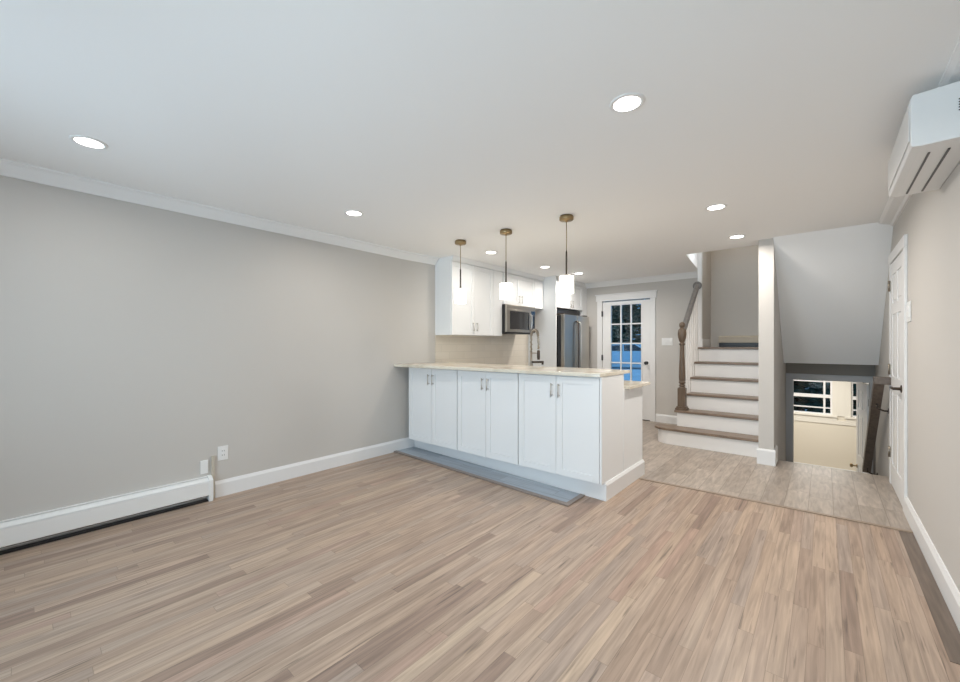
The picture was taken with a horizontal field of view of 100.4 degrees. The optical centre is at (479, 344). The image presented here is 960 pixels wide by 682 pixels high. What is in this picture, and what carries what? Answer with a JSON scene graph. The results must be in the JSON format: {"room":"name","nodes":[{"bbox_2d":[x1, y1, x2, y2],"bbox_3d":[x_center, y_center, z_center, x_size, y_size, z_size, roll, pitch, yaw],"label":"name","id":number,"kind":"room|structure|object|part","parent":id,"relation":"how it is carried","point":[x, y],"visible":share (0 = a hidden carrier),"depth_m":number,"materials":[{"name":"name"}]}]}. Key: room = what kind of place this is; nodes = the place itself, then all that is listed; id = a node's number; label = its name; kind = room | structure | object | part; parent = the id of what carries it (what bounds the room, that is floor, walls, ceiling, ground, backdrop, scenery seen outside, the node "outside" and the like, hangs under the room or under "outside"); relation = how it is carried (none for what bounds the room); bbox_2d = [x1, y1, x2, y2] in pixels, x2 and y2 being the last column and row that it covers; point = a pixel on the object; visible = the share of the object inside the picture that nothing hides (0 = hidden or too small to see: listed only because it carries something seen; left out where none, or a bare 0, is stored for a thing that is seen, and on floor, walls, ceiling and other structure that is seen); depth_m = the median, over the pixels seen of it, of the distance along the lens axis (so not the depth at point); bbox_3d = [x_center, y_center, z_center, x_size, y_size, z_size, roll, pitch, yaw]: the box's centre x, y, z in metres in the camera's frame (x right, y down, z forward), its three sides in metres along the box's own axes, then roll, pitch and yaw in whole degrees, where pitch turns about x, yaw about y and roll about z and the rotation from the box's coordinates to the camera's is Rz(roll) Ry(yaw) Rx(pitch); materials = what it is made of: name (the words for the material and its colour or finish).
{"room":"empty living room","nodes":[
{"label":"empty living room","id":0,"kind":"room"},
{"bbox_2d":[0,175,434,550],"bbox_3d":[-1.150,0.080,4.775,0.240,2.640,8.570,0,0,41],"label":"wall","id":1,"kind":"structure","parent":0,"point":[138,342],"depth_m":3.18,"materials":[{"name":"grey paint"}]},
{"bbox_2d":[0,475,212,554],"bbox_3d":[-2.992,1.197,2.443,0.069,0.204,2.350,0,0,40],"label":"baseboard heater","id":2,"kind":"object","parent":1,"relation":"attached to","point":[29,528],"visible":1,"depth_m":2.80,"materials":[{"name":"white metal"}]},
{"bbox_2d":[200,460,207,473],"bbox_3d":[-2.296,1.020,3.330,0.009,0.110,0.055,0,0,41],"label":"blank plate","id":3,"kind":"object","parent":1,"relation":"attached to","point":[203,464],"visible":1,"depth_m":3.33,"materials":[{"name":"white plastic"}]},
{"bbox_2d":[211,456,214,498],"bbox_3d":[-2.254,1.120,3.375,0.017,0.360,0.024,0,0,41],"label":"strip","id":4,"kind":"object","parent":1,"relation":"attached to","point":[212,457],"visible":0.74,"depth_m":3.37,"materials":[{"name":"beige"}]},
{"bbox_2d":[0,158,438,264],"bbox_3d":[-2.171,-1.097,3.418,0.119,0.085,4.940,0,0,40],"label":"trim","id":5,"kind":"structure","parent":1,"relation":"attached to","point":[8,168],"depth_m":3.16,"materials":[{"name":"white paint"}]},
{"bbox_2d":[218,445,227,460],"bbox_3d":[-2.207,0.932,3.437,0.010,0.120,0.078,0,0,41],"label":"wall outlet","id":6,"kind":"object","parent":1,"relation":"attached to","point":[222,450],"visible":1,"depth_m":3.43,"materials":[{"name":"white plastic"}]},
{"bbox_2d":[221,448,225,457],"bbox_3d":[-2.205,0.932,3.435,0.004,0.072,0.036,0,0,41],"label":"receptacle","id":7,"kind":"object","parent":6,"relation":"attached to","point":[223,450],"depth_m":3.43,"materials":[{"name":"white plastic"}]},
{"bbox_2d":[215,437,413,497],"bbox_3d":[-1.546,1.231,4.229,0.027,0.138,2.185,0,0,40],"label":"baseboard","id":8,"kind":"structure","parent":1,"relation":"attached to","point":[232,485],"depth_m":3.97,"materials":[{"name":"white paint"}]},
{"bbox_2d":[435,261,501,335],"bbox_3d":[-0.122,-0.600,5.612,0.342,0.950,1.060,0,0,41],"label":"upper cabinet","id":9,"kind":"object","parent":1,"relation":"attached to","point":[481,315],"visible":1,"depth_m":5.39,"materials":[{"name":"white paint"}]},
{"bbox_3d":[-0.225,-0.600,5.298,0.020,0.944,0.436,0,0,41],"label":"door","id":10,"kind":"part","parent":9,"relation":"part of","materials":[{"name":"white paint"}]},
{"bbox_3d":[0.051,-0.600,5.618,0.020,0.944,0.401,0,0,41],"label":"door","id":11,"kind":"part","parent":9,"relation":"part of","materials":[{"name":"white paint"}]},
{"bbox_2d":[437,255,544,280],"bbox_3d":[0.251,-1.107,6.043,0.344,0.063,2.200,0,0,41],"label":"trim","id":12,"kind":"structure","parent":9,"relation":"on","point":[453,257],"depth_m":5.65,"materials":[{"name":"white paint"}]},
{"bbox_2d":[435,334,527,365],"bbox_3d":[0.123,0.087,6.154,0.008,0.575,2.200,0,0,41],"label":"backsplash","id":13,"kind":"structure","parent":1,"relation":"attached to","point":[506,349],"depth_m":6.07,"materials":[{"name":"tile"}]},
{"bbox_2d":[502,272,542,309],"bbox_3d":[0.596,-0.838,6.445,0.342,0.475,1.136,0,0,41],"label":"upper cabinet","id":14,"kind":"object","parent":1,"relation":"attached to","point":[527,292],"visible":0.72,"depth_m":6.39,"materials":[{"name":"white paint"}]},
{"bbox_3d":[0.482,-0.838,6.118,0.020,0.469,0.411,0,0,41],"label":"door","id":15,"kind":"part","parent":14,"relation":"part of","materials":[{"name":"white paint"}]},
{"bbox_2d":[502,304,534,334],"bbox_3d":[0.519,-0.381,6.276,0.428,0.435,0.758,0,0,41],"label":"microwave","id":16,"kind":"object","parent":14,"relation":"attached to","point":[516,319],"visible":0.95,"depth_m":6.09,"materials":[{"name":"silver metal"}]},
{"bbox_3d":[0.590,-0.357,6.135,0.030,0.341,0.638,0,0,41],"label":"door","id":17,"kind":"part","parent":16,"relation":"part of","materials":[{"name":"silver metal"}]},
{"bbox_3d":[0.838,-0.357,6.423,0.029,0.341,0.118,0,0,41],"label":"control panel","id":18,"kind":"part","parent":16,"relation":"part of","materials":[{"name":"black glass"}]},
{"bbox_3d":[0.753,-0.838,6.432,0.020,0.469,0.411,0,0,41],"label":"door","id":19,"kind":"part","parent":14,"relation":"part of","materials":[{"name":"white paint"}]},
{"bbox_2d":[557,281,582,310],"bbox_3d":[1.394,-0.850,7.198,0.566,0.450,0.998,0,0,41],"label":"upper cabinet","id":20,"kind":"object","parent":1,"relation":"attached to","point":[572,302],"visible":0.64,"depth_m":7.10,"materials":[{"name":"white paint"}]},
{"bbox_3d":[1.431,-0.850,6.874,0.020,0.444,0.516,0,0,41],"label":"door","id":21,"kind":"part","parent":20,"relation":"part of","materials":[{"name":"white paint"}]},
{"bbox_2d":[557,277,585,286],"bbox_3d":[1.435,-1.107,7.274,0.529,0.063,1.166,0,0,41],"label":"trim","id":22,"kind":"structure","parent":20,"relation":"on","point":[575,282],"depth_m":7.29,"materials":[{"name":"white paint"}]},
{"bbox_3d":[1.748,-0.850,7.241,0.020,0.444,0.446,0,0,41],"label":"door","id":23,"kind":"part","parent":20,"relation":"part of","materials":[{"name":"white paint"}]},
{"bbox_2d":[0,0,959,282],"bbox_3d":[0.545,-1.200,3.313,4.458,0.120,8.330,0,0,41],"label":"ceiling","id":24,"kind":"structure","parent":0,"point":[441,123],"depth_m":1.97,"materials":[{"name":"white paint"}]},
{"bbox_2d":[69,135,107,148],"bbox_3d":[-2.201,-1.137,2.252,0.160,0.005,0.160,0,0,41],"label":"recessed light","id":25,"kind":"object","parent":24,"relation":"in","point":[86,141],"visible":1,"depth_m":2.25,"materials":[{"name":"white plastic"}]},
{"bbox_2d":[344,210,362,215],"bbox_3d":[-1.093,-1.137,3.467,0.160,0.005,0.160,0,0,41],"label":"recessed light","id":26,"kind":"object","parent":24,"relation":"in","point":[348,212],"visible":1,"depth_m":3.45,"materials":[{"name":"white plastic"}]},
{"bbox_2d":[455,239,465,303],"bbox_3d":[-0.214,-0.796,4.391,0.128,0.688,0.128,0,0,41],"label":"pendant lamp","id":27,"kind":"object","parent":24,"relation":"hanging from","point":[460,293],"visible":1,"depth_m":4.34,"materials":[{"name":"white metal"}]},
{"bbox_3d":[-0.214,-0.529,4.391,0.128,0.154,0.128,0,0,41],"label":"lamp shade","id":28,"kind":"part","parent":27,"relation":"part of","materials":[{"name":"white glass"}]},
{"bbox_2d":[485,251,496,253],"bbox_3d":[0.136,-1.137,4.946,0.160,0.005,0.160,0,0,41],"label":"recessed light","id":29,"kind":"object","parent":24,"relation":"in","point":[486,252],"visible":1,"depth_m":4.94,"materials":[{"name":"white plastic"}]},
{"bbox_2d":[500,228,511,299],"bbox_3d":[0.259,-0.796,3.983,0.128,0.688,0.128,0,0,41],"label":"pendant lamp","id":30,"kind":"object","parent":24,"relation":"hanging from","point":[505,288],"visible":1,"depth_m":3.93,"materials":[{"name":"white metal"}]},
{"bbox_3d":[0.259,-0.723,3.983,0.060,0.235,0.060,0,0,41],"label":"stem","id":31,"kind":"part","parent":30,"relation":"part of","materials":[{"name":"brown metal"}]},
{"bbox_3d":[0.259,-0.529,3.983,0.128,0.154,0.128,0,0,41],"label":"lamp shade","id":32,"kind":"part","parent":30,"relation":"part of","materials":[{"name":"white glass"}]},
{"bbox_2d":[559,214,573,293],"bbox_3d":[0.766,-0.796,3.545,0.128,0.688,0.128,0,0,41],"label":"pendant lamp","id":33,"kind":"object","parent":24,"relation":"hanging from","point":[566,282],"visible":1,"depth_m":3.50,"materials":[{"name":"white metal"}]},
{"bbox_3d":[0.766,-0.529,3.545,0.128,0.154,0.128,0,0,41],"label":"lamp shade","id":34,"kind":"part","parent":33,"relation":"part of","materials":[{"name":"white glass"}]},
{"bbox_2d":[609,92,644,112],"bbox_3d":[0.694,-1.137,1.888,0.160,0.005,0.160,0,0,41],"label":"recessed light","id":35,"kind":"object","parent":24,"relation":"in","point":[627,102],"visible":1,"depth_m":1.88,"materials":[{"name":"white plastic"}]},
{"bbox_2d":[705,204,726,209],"bbox_3d":[1.957,-1.137,3.316,0.160,0.005,0.160,0,0,41],"label":"recessed light","id":36,"kind":"object","parent":24,"relation":"in","point":[715,206],"visible":1,"depth_m":3.31,"materials":[{"name":"white plastic"}]},
{"bbox_2d":[728,234,745,238],"bbox_3d":[2.713,-1.137,4.222,0.160,0.005,0.160,0,0,41],"label":"recessed light","id":37,"kind":"object","parent":24,"relation":"in","point":[740,235],"visible":1,"depth_m":4.21,"materials":[{"name":"white plastic"}]},
{"bbox_2d":[0,420,959,681],"bbox_3d":[0.547,1.350,3.312,4.453,0.100,8.330,0,0,41],"label":"floor","id":38,"kind":"structure","parent":0,"point":[391,567],"depth_m":2.16,"materials":[{"name":"brown wood"}]},
{"bbox_2d":[409,367,457,449],"bbox_3d":[-0.402,0.784,4.806,0.823,1.031,0.556,0,0,41],"label":"base cabinet","id":39,"kind":"object","parent":38,"relation":"on","point":[433,393],"visible":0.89,"depth_m":4.59,"materials":[{"name":"white paint"}]},
{"bbox_3d":[-0.711,0.715,4.762,0.406,0.870,0.020,0,0,41],"label":"door","id":40,"kind":"part","parent":39,"relation":"part of","materials":[{"name":"white paint"}]},
{"bbox_3d":[-0.400,0.715,4.495,0.406,0.870,0.020,0,0,41],"label":"door","id":41,"kind":"part","parent":39,"relation":"part of","materials":[{"name":"white paint"}]},
{"bbox_2d":[458,370,519,464],"bbox_3d":[0.218,0.784,4.272,0.806,1.031,0.556,0,0,41],"label":"base cabinet","id":42,"kind":"object","parent":38,"relation":"on","point":[488,402],"visible":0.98,"depth_m":4.05,"materials":[{"name":"white paint"}]},
{"bbox_3d":[-0.087,0.715,4.225,0.397,0.870,0.020,0,0,41],"label":"door","id":43,"kind":"part","parent":42,"relation":"part of","materials":[{"name":"white paint"}]},
{"bbox_3d":[0.216,0.715,3.963,0.397,0.870,0.020,0,0,41],"label":"door","id":44,"kind":"part","parent":42,"relation":"part of","materials":[{"name":"white paint"}]},
{"bbox_2d":[394,362,629,376],"bbox_3d":[0.182,0.253,4.300,2.570,0.030,0.780,0,0,41],"label":"countertop","id":45,"kind":"structure","parent":42,"relation":"on","point":[546,370],"depth_m":3.97,"materials":[{"name":"beige stone"}]},
{"bbox_2d":[530,329,543,365],"bbox_3d":[0.650,0.097,4.629,0.197,0.565,0.059,0,0,41],"label":"kitchen faucet","id":46,"kind":"object","parent":45,"relation":"on","point":[532,330],"visible":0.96,"depth_m":4.62,"materials":[{"name":"silver metal"}]},
{"bbox_3d":[0.598,0.229,4.674,0.060,0.300,0.059,0,0,41],"label":"stem","id":47,"kind":"part","parent":46,"relation":"part of","materials":[{"name":"silver metal"}]},
{"bbox_3d":[0.661,0.209,4.620,0.167,0.042,0.024,0,0,41],"label":"spout","id":48,"kind":"part","parent":46,"relation":"part of","materials":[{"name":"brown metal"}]},
{"bbox_2d":[394,447,584,506],"bbox_3d":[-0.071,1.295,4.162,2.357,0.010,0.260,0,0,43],"label":"trim","id":49,"kind":"structure","parent":38,"relation":"on","point":[557,493],"depth_m":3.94,"materials":[{"name":"grey wood"}]},
{"bbox_2d":[414,440,606,500],"bbox_3d":[0.115,1.230,4.202,2.577,0.140,0.032,0,0,43],"label":"board","id":50,"kind":"object","parent":38,"relation":"on","point":[593,490],"visible":0.75,"depth_m":3.85,"materials":[{"name":"white paint"}]},
{"bbox_2d":[528,276,556,366],"bbox_3d":[1.055,0.081,6.815,0.554,2.439,0.020,0,0,41],"label":"panel","id":51,"kind":"object","parent":38,"relation":"on","point":[545,318],"visible":0.31,"depth_m":6.73,"materials":[{"name":"white paint"}]},
{"bbox_2d":[519,373,599,483],"bbox_3d":[0.835,0.784,3.740,0.815,1.031,0.556,0,0,41],"label":"base cabinet","id":52,"kind":"object","parent":38,"relation":"on","point":[559,415],"visible":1,"depth_m":3.52,"materials":[{"name":"white paint"}]},
{"bbox_3d":[0.528,0.715,3.694,0.402,0.870,0.020,0,0,41],"label":"door","id":53,"kind":"part","parent":52,"relation":"part of","materials":[{"name":"white paint"}]},
{"bbox_3d":[0.692,0.405,3.519,0.011,0.120,0.035,0,0,41],"label":"handle","id":54,"kind":"part","parent":52,"relation":"part of","materials":[{"name":"silver metal"}]},
{"bbox_3d":[0.835,0.715,3.429,0.402,0.870,0.020,0,0,41],"label":"door","id":55,"kind":"part","parent":52,"relation":"part of","materials":[{"name":"white paint"}]},
{"bbox_2d":[557,309,588,367],"bbox_3d":[1.466,0.347,7.118,0.723,1.904,0.925,0,0,41],"label":"refrigerator","id":56,"kind":"object","parent":38,"relation":"on","point":[572,328],"visible":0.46,"depth_m":6.82,"materials":[{"name":"silver metal"}]},
{"bbox_3d":[1.509,0.060,6.767,0.065,1.120,0.450,0,0,41],"label":"door","id":57,"kind":"part","parent":56,"relation":"part of","materials":[{"name":"silver metal"}]},
{"bbox_3d":[1.675,0.040,6.865,0.076,0.900,0.026,0,0,41],"label":"handle","id":58,"kind":"part","parent":56,"relation":"part of","materials":[{"name":"silver metal"}]},
{"bbox_3d":[1.734,0.040,6.933,0.076,0.900,0.026,0,0,41],"label":"handle","id":59,"kind":"part","parent":56,"relation":"part of","materials":[{"name":"silver metal"}]},
{"bbox_3d":[1.806,0.060,7.112,0.065,1.120,0.450,0,0,41],"label":"door","id":60,"kind":"part","parent":56,"relation":"part of","materials":[{"name":"silver metal"}]},
{"bbox_2d":[577,287,586,315],"bbox_3d":[1.761,0.113,7.652,0.529,2.375,0.166,0,0,41],"label":"filler panel","id":61,"kind":"object","parent":38,"relation":"on","point":[584,312],"visible":0.14,"depth_m":7.47,"materials":[{"name":"white paint"}]},
{"bbox_2d":[600,374,644,500],"bbox_3d":[1.318,0.784,3.651,0.032,1.031,0.984,0,0,41],"label":"end panel","id":62,"kind":"object","parent":38,"relation":"on","point":[622,463],"visible":0.88,"depth_m":3.56,"materials":[{"name":"white paint"}]},
{"bbox_3d":[1.345,1.228,3.673,0.020,0.145,0.917,0,0,41],"label":"skirting","id":63,"kind":"part","parent":62,"relation":"part of","materials":[{"name":"white paint"}]},
{"bbox_2d":[654,347,758,457],"bbox_3d":[3.313,0.670,5.607,1.203,1.260,1.760,0,0,41],"label":"staircase","id":64,"kind":"structure","parent":38,"relation":"on","point":[702,426],"depth_m":5.25,"materials":[{"name":"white wood"}]},
{"bbox_2d":[675,282,701,410],"bbox_3d":[2.976,-0.034,5.678,0.144,1.826,0.928,0,0,41],"label":"stair railing","id":65,"kind":"object","parent":64,"relation":"on","point":[688,330],"visible":1,"depth_m":5.58,"materials":[{"name":"brown wood"}]},
{"bbox_3d":[2.716,0.288,5.376,0.144,1.182,0.132,0,0,41],"label":"newel post","id":66,"kind":"part","parent":65,"relation":"part of","materials":[{"name":"brown wood"}]},
{"bbox_3d":[2.998,-0.531,5.699,0.073,0.752,0.866,0,0,41],"label":"handrail","id":67,"kind":"part","parent":65,"relation":"part of","materials":[{"name":"brown wood"}]},
{"bbox_2d":[639,478,912,532],"bbox_3d":[2.269,1.296,3.320,1.825,0.006,0.037,0,0,37],"label":"trim","id":68,"kind":"structure","parent":38,"relation":"on","point":[757,501],"depth_m":3.18,"materials":[{"name":"brown wood"}]},
{"bbox_2d":[898,530,959,664],"bbox_3d":[2.450,1.298,2.192,0.071,0.003,1.520,0,0,41],"label":"trim","id":69,"kind":"structure","parent":38,"relation":"on","point":[949,633],"depth_m":2.03,"materials":[{"name":"brown wood"}]},
{"bbox_3d":[0.543,0.856,4.689,2.497,0.889,0.496,0,0,41],"label":"cabinet","id":70,"kind":"object","parent":38,"relation":"on","visible":0},
{"bbox_2d":[624,380,649,388],"bbox_3d":[0.574,0.395,4.703,2.584,0.030,0.558,0,0,41],"label":"countertop","id":71,"kind":"structure","parent":70,"relation":"on","point":[627,384],"depth_m":3.90,"materials":[{"name":"beige stone"}]},
{"bbox_2d":[587,278,698,415],"bbox_3d":[2.592,0.080,7.127,2.476,2.640,0.120,0,0,41],"label":"wall","id":72,"kind":"structure","parent":0,"point":[673,297],"depth_m":6.63,"materials":[{"name":"grey paint"}]},
{"bbox_2d":[595,290,657,421],"bbox_3d":[2.583,0.193,7.090,1.100,2.215,0.188,0,0,41],"label":"door","id":73,"kind":"structure","parent":72,"relation":"in","point":[648,306],"depth_m":6.88,"materials":[{"name":"white paint"}]},
{"bbox_3d":[2.589,-0.025,7.086,0.535,1.360,0.004,0,0,41],"label":"pane","id":74,"kind":"part","parent":73,"relation":"part of","materials":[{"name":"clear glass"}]},
{"bbox_3d":[2.572,0.217,7.066,0.575,1.885,0.008,0,0,41],"label":"molding","id":75,"kind":"part","parent":73,"relation":"part of","materials":[{"name":"white paint"}]},
{"bbox_2d":[585,272,696,288],"bbox_3d":[2.726,-1.097,6.876,1.946,0.085,0.085,0,0,41],"label":"trim","id":76,"kind":"structure","parent":72,"relation":"attached to","point":[688,275],"depth_m":6.81,"materials":[{"name":"white paint"}]},
{"bbox_2d":[656,414,676,423],"bbox_3d":[3.218,1.231,6.498,0.695,0.138,0.015,0,0,41],"label":"baseboard","id":77,"kind":"structure","parent":72,"relation":"attached to","point":[671,419],"depth_m":6.61,"materials":[{"name":"white paint"}]},
{"bbox_2d":[662,338,672,344],"bbox_3d":[3.092,-0.048,6.609,0.170,0.125,0.011,0,0,41],"label":"switch plate","id":78,"kind":"object","parent":72,"relation":"attached to","point":[665,341],"visible":1,"depth_m":6.60,"materials":[{"name":"white plastic"}]},
{"bbox_2d":[702,251,710,346],"bbox_3d":[3.514,-1.781,6.209,0.008,3.638,0.587,0,0,41],"label":"wall","id":79,"kind":"structure","parent":0,"point":[706,256],"depth_m":6.20,"materials":[{"name":"grey paint"}]},
{"bbox_2d":[697,253,701,338],"bbox_3d":[3.488,-1.781,6.229,0.055,3.638,0.590,0,0,41],"label":"trim","id":80,"kind":"structure","parent":79,"relation":"attached to","point":[699,255],"depth_m":6.01,"materials":[{"name":"white paint"}]},
{"bbox_2d":[698,339,709,346],"bbox_3d":[3.455,-0.022,6.186,0.077,0.125,0.498,0,0,41],"label":"baseboard","id":81,"kind":"structure","parent":79,"relation":"attached to","point":[701,342],"depth_m":6.05,"materials":[{"name":"white paint"}]},
{"bbox_2d":[711,245,758,349],"bbox_3d":[4.042,-1.752,6.220,0.904,3.695,0.120,0,0,41],"label":"wall","id":82,"kind":"structure","parent":0,"point":[734,271],"depth_m":6.21,"materials":[{"name":"grey paint"}]},
{"bbox_2d":[718,335,758,346],"bbox_3d":[4.046,-0.049,6.092,0.710,0.173,0.067,0,0,41],"label":"heater","id":83,"kind":"object","parent":82,"relation":"attached to","point":[724,341],"visible":0.65,"depth_m":6.12,"materials":[{"name":"beige metal"}]},
{"bbox_2d":[759,238,785,460],"bbox_3d":[3.782,-0.475,5.124,0.135,6.250,2.100,0,0,41],"label":"wall","id":84,"kind":"structure","parent":0,"point":[772,367],"depth_m":4.34,"materials":[{"name":"grey paint"}]},
{"bbox_2d":[757,445,777,465],"bbox_3d":[3.183,1.216,4.429,0.165,0.168,0.295,0,0,41],"label":"baseboard","id":85,"kind":"structure","parent":84,"relation":"attached to","point":[764,456],"depth_m":4.32,"materials":[{"name":"white paint"}]},
{"bbox_2d":[786,373,872,473],"bbox_3d":[4.647,1.475,5.355,0.872,2.150,0.160,0,0,41],"label":"door frame","id":86,"kind":"structure","parent":84,"relation":"attached to","point":[790,377],"depth_m":5.53,"materials":[{"name":"grey wood"}]},
{"bbox_2d":[716,362,874,473],"bbox_3d":[4.468,0.655,5.562,3.900,3.790,0.200,0,0,41],"label":"wall","id":87,"kind":"structure","parent":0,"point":[799,368],"depth_m":5.27,"materials":[{"name":"grey paint"}]},
{"bbox_2d":[794,412,855,470],"bbox_3d":[6.708,1.365,8.160,3.900,2.370,0.120,0,0,41],"label":"wall","id":88,"kind":"structure","parent":0,"point":[822,444],"depth_m":7.95,"materials":[{"name":"beige paint"}]},
{"bbox_2d":[794,380,836,420],"bbox_3d":[6.391,0.885,8.374,1.620,1.210,0.130,0,0,41],"label":"window","id":89,"kind":"structure","parent":88,"relation":"in","point":[833,384],"depth_m":7.99,"materials":[{"name":"white paint"}]},
{"bbox_2d":[794,381,855,425],"bbox_3d":[6.889,0.922,7.911,2.900,1.285,0.019,0,0,41],"label":"trim","id":90,"kind":"structure","parent":88,"relation":"attached to","point":[841,385],"depth_m":7.80,"materials":[{"name":"white wood"}]},
{"bbox_2d":[794,462,855,471],"bbox_3d":[6.664,2.485,8.109,3.900,0.130,0.015,0,0,41],"label":"baseboard","id":91,"kind":"structure","parent":88,"relation":"attached to","point":[794,462],"depth_m":7.94,"materials":[{"name":"white paint"}]},
{"bbox_2d":[845,382,868,421],"bbox_3d":[7.553,0.885,7.371,1.230,1.210,0.130,0,0,41],"label":"window","id":92,"kind":"structure","parent":88,"relation":"in","point":[849,417],"depth_m":7.71,"materials":[{"name":"white paint"}]},
{"bbox_3d":[7.527,0.885,7.341,1.230,1.210,0.050,0,0,41],"label":"casing","id":93,"kind":"part","parent":92,"relation":"part of","materials":[{"name":"white wood"}]},
{"bbox_2d":[773,222,892,364],"bbox_3d":[4.034,-0.508,4.629,0.893,1.504,1.780,0,0,41],"label":"ceiling","id":94,"kind":"structure","parent":0,"point":[832,283],"depth_m":4.38,"materials":[{"name":"white paint"}]},
{"bbox_2d":[875,162,959,591],"bbox_3d":[2.279,0.705,1.818,0.120,3.890,8.570,0,0,41],"label":"wall","id":95,"kind":"structure","parent":0,"point":[930,220],"depth_m":2.35,"materials":[{"name":"grey paint"}]},
{"bbox_2d":[850,382,868,473],"bbox_3d":[5.151,1.532,5.425,0.122,2.013,0.654,0,0,34],"label":"door","id":96,"kind":"structure","parent":95,"relation":"in","point":[862,389],"depth_m":5.42,"materials":[{"name":"white paint"}]},
{"bbox_2d":[862,376,890,474],"bbox_3d":[4.287,0.949,4.339,0.129,1.287,1.592,0,0,41],"label":"wall handrail","id":97,"kind":"object","parent":95,"relation":"attached to","point":[878,384],"visible":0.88,"depth_m":4.16,"materials":[{"name":"brown wood"}]},
{"bbox_3d":[4.283,0.945,4.372,0.080,1.257,1.549,0,0,41],"label":"rail","id":98,"kind":"part","parent":97,"relation":"part of","materials":[{"name":"brown wood"}]},
{"bbox_2d":[888,234,907,511],"bbox_3d":[3.555,0.229,3.447,0.074,2.142,0.985,0,0,41],"label":"door","id":99,"kind":"structure","parent":95,"relation":"in","point":[898,258],"depth_m":3.35,"materials":[{"name":"white paint"}]},
{"bbox_3d":[3.381,0.355,3.255,0.060,0.060,0.177,0,0,41],"label":"lever handle","id":100,"kind":"part","parent":99,"relation":"part of","materials":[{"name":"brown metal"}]},
{"bbox_2d":[906,301,910,321],"bbox_3d":[3.203,-0.245,2.992,0.011,0.150,0.165,0,0,41],"label":"switch plate","id":101,"kind":"object","parent":95,"relation":"attached to","point":[908,304],"visible":1,"depth_m":2.95,"materials":[{"name":"white plastic"}]},
{"bbox_2d":[879,37,959,225],"bbox_3d":[1.614,-1.114,1.216,0.100,0.052,6.550,0,0,41],"label":"trim","id":102,"kind":"structure","parent":95,"relation":"attached to","point":[894,207],"depth_m":2.98,"materials":[{"name":"white paint"}]},
{"bbox_2d":[888,81,959,196],"bbox_3d":[2.195,-0.967,1.968,0.200,0.237,0.792,0,0,41],"label":"air conditioner","id":103,"kind":"object","parent":95,"relation":"attached to","point":[926,149],"visible":1,"depth_m":1.75,"materials":[{"name":"white plastic"}]},
{"bbox_3d":[2.121,-0.968,2.033,0.003,0.165,0.760,0,0,41],"label":"panel","id":104,"kind":"part","parent":103,"relation":"part of","materials":[{"name":"white plastic"}]},
{"bbox_2d":[904,496,959,631],"bbox_3d":[1.385,1.231,0.887,0.018,0.138,5.752,0,0,41],"label":"baseboard","id":105,"kind":"structure","parent":95,"relation":"attached to","point":[948,589],"depth_m":2.20,"materials":[{"name":"white paint"}]},
{"label":"outside","id":106,"kind":"structure","parent":0,"visible":0},
{"bbox_3d":[20.383,2.910,46.599,90.000,0.020,82.800,0,0,41],"label":"ground","id":107,"kind":"structure","parent":106,"visible":0},
{"bbox_2d":[612,363,640,380],"bbox_3d":[-1.667,2.160,45.777,57.680,1.480,52.848,0,0,41],"label":"driveway","id":108,"kind":"structure","parent":107,"relation":"on","point":[636,368],"depth_m":22.72,"materials":[{"name":"blue"}]},
{"bbox_2d":[612,344,640,363],"bbox_3d":[8.898,0.683,24.019,4.490,1.470,1.800,0,0,27],"label":"parked car","id":109,"kind":"object","parent":108,"relation":"on","point":[636,348],"visible":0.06,"depth_m":23.26,"materials":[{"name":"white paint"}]},
{"bbox_2d":[612,299,643,342],"bbox_3d":[11.321,-4.529,31.187,3.007,11.903,2.977,0,0,41],"label":"evergreen tree","id":110,"kind":"object","parent":107,"relation":"on","point":[636,313],"visible":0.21,"depth_m":30.48,"materials":[{"name":"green plant"}]},
{"bbox_2d":[794,379,826,411],"bbox_3d":[12.469,-1.076,15.639,2.505,7.958,2.405,0,0,-24],"label":"evergreen tree","id":111,"kind":"object","parent":107,"relation":"on","point":[799,386],"visible":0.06,"depth_m":14.96,"materials":[{"name":"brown plant"}]},
{"bbox_2d":[811,380,865,414],"bbox_3d":[11.702,-1.079,12.366,2.476,7.964,2.468,0,0,-24],"label":"evergreen tree","id":112,"kind":"object","parent":107,"relation":"on","point":[819,403],"visible":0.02,"depth_m":12.73,"materials":[{"name":"brown plant"}]}
]}

